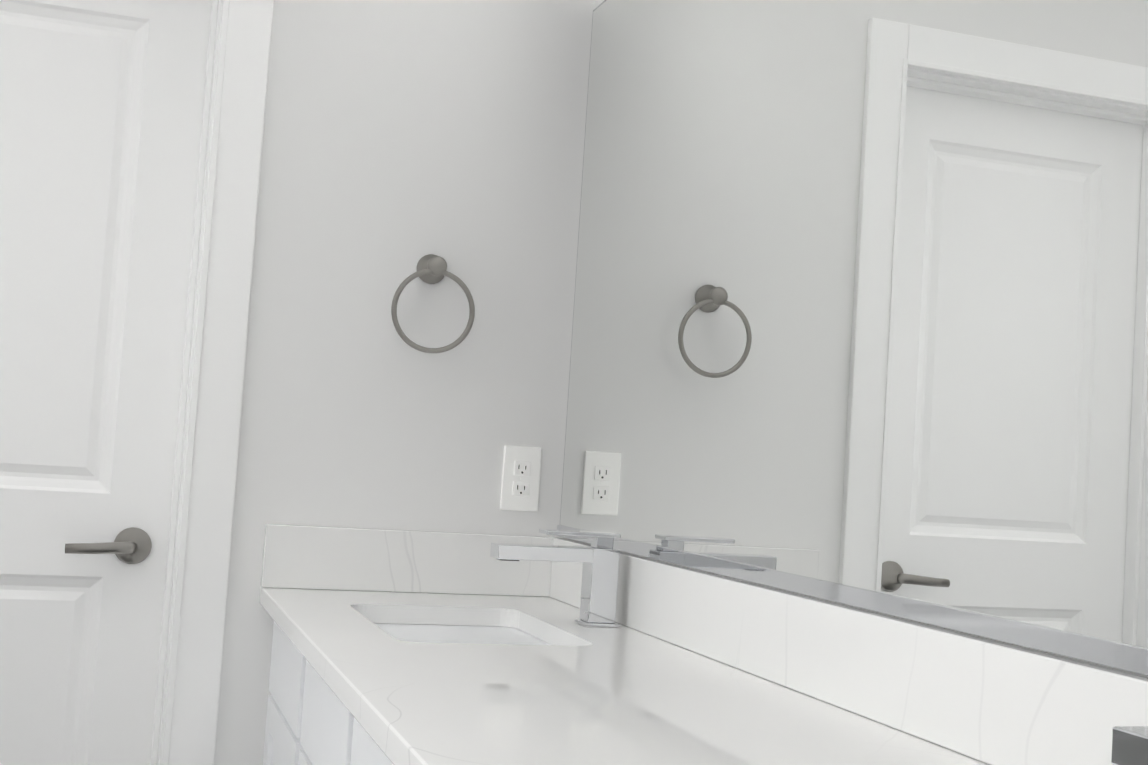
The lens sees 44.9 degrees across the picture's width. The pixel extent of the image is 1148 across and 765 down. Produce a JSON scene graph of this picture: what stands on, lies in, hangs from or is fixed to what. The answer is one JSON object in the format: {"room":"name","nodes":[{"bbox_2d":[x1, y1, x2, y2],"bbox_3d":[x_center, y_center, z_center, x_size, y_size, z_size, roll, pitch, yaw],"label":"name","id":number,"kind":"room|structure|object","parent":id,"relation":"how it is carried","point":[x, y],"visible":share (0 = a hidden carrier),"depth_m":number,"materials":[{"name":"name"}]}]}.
{"room":"bathroom","nodes":[
{"label":"bathroom","id":0,"kind":"room"},
{"bbox_2d":[214,0,594,764],"bbox_3d":[-1.247,-0.169,2.541,2.529,2.738,0.300,5,-3,-18],"label":"wall","id":1,"kind":"structure","parent":0,"point":[402,138],"depth_m":2.69,"materials":[{"name":"paint"}]},
{"bbox_2d":[0,0,211,764],"bbox_3d":[-1.081,0.185,2.492,0.710,2.027,0.102,5,-3,-18],"label":"door","id":2,"kind":"structure","parent":1,"relation":"in","point":[101,107],"depth_m":2.58,"materials":[{"name":"white paint"}]},
{"bbox_2d":[150,0,273,764],"bbox_3d":[-1.073,0.140,2.479,0.910,2.139,0.138,5,-3,-18],"label":"door frame","id":3,"kind":"structure","parent":1,"relation":"attached to","point":[198,628],"depth_m":2.56,"materials":[{"name":"white paint"}]},
{"bbox_2d":[261,524,550,595],"bbox_3d":[-0.303,0.343,2.662,0.576,0.116,0.020,5,-3,-18],"label":"backsplash","id":4,"kind":"structure","parent":1,"relation":"attached to","point":[294,556],"depth_m":2.64,"materials":[{"name":"white stone"}]},
{"bbox_2d":[391,254,474,352],"bbox_3d":[-0.273,-0.153,2.669,0.162,0.196,0.064,5,-3,-18],"label":"towel ring","id":5,"kind":"object","parent":1,"relation":"attached to","point":[431,268],"visible":0.98,"depth_m":2.65,"materials":[{"name":"grey metal"}]},
{"bbox_2d":[500,445,541,510],"bbox_3d":[-0.104,0.190,2.742,0.077,0.126,0.008,5,-3,-18],"label":"electrical outlet","id":6,"kind":"object","parent":1,"relation":"attached to","point":[521,478],"visible":1,"depth_m":2.74,"materials":[{"name":"white plastic"}]},
{"bbox_2d":[547,537,1147,764],"bbox_3d":[0.345,0.323,1.581,0.020,0.116,2.437,5,-3,-18],"label":"backsplash","id":7,"kind":"structure","parent":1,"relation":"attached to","point":[998,703],"depth_m":1.53,"materials":[{"name":"white stone"}]},
{"bbox_2d":[561,0,1147,677],"bbox_3d":[0.511,-0.119,1.414,0.115,2.738,3.165,5,-3,-18],"label":"wall","id":8,"kind":"structure","parent":0,"point":[597,2],"depth_m":1.56,"materials":[{"name":"paint"}]},
{"bbox_2d":[557,0,1147,675],"bbox_3d":[0.383,-0.266,1.637,0.010,1.064,2.428,5,-3,-18],"label":"mirror","id":9,"kind":"object","parent":8,"relation":"attached to","point":[861,306],"visible":0.92,"depth_m":1.66,"materials":[{"name":"grey mirror"}]},
{"bbox_3d":[-0.807,1.188,1.031,2.644,0.080,3.350,5,-3,-18],"label":"floor","id":10,"kind":"structure","parent":0,"visible":0},
{"bbox_2d":[259,600,542,764],"bbox_3d":[0.043,0.809,1.469,0.586,0.835,2.470,5,-3,-18],"label":"bathroom vanity","id":11,"kind":"object","parent":10,"relation":"on","point":[309,721],"depth_m":2.17,"materials":[{"name":"white paint"}]},
{"bbox_2d":[260,588,994,764],"bbox_3d":[0.075,0.382,1.494,0.576,0.044,2.470,5,-3,-18],"label":"countertop","id":12,"kind":"structure","parent":11,"relation":"on","point":[579,694],"depth_m":1.61,"materials":[{"name":"white stone"}]},
{"bbox_2d":[487,529,622,627],"bbox_3d":[-0.031,0.322,2.297,0.216,0.154,0.060,5,-3,-18],"label":"faucet","id":13,"kind":"object","parent":12,"relation":"on","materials":[{"name":"silver metal"}]},
{"bbox_2d":[1103,720,1147,764],"bbox_3d":[0.439,0.271,0.868,0.216,0.154,0.060,5,-3,-18],"label":"faucet","id":14,"kind":"object","parent":12,"relation":"on","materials":[{"name":"silver metal"}]}
]}

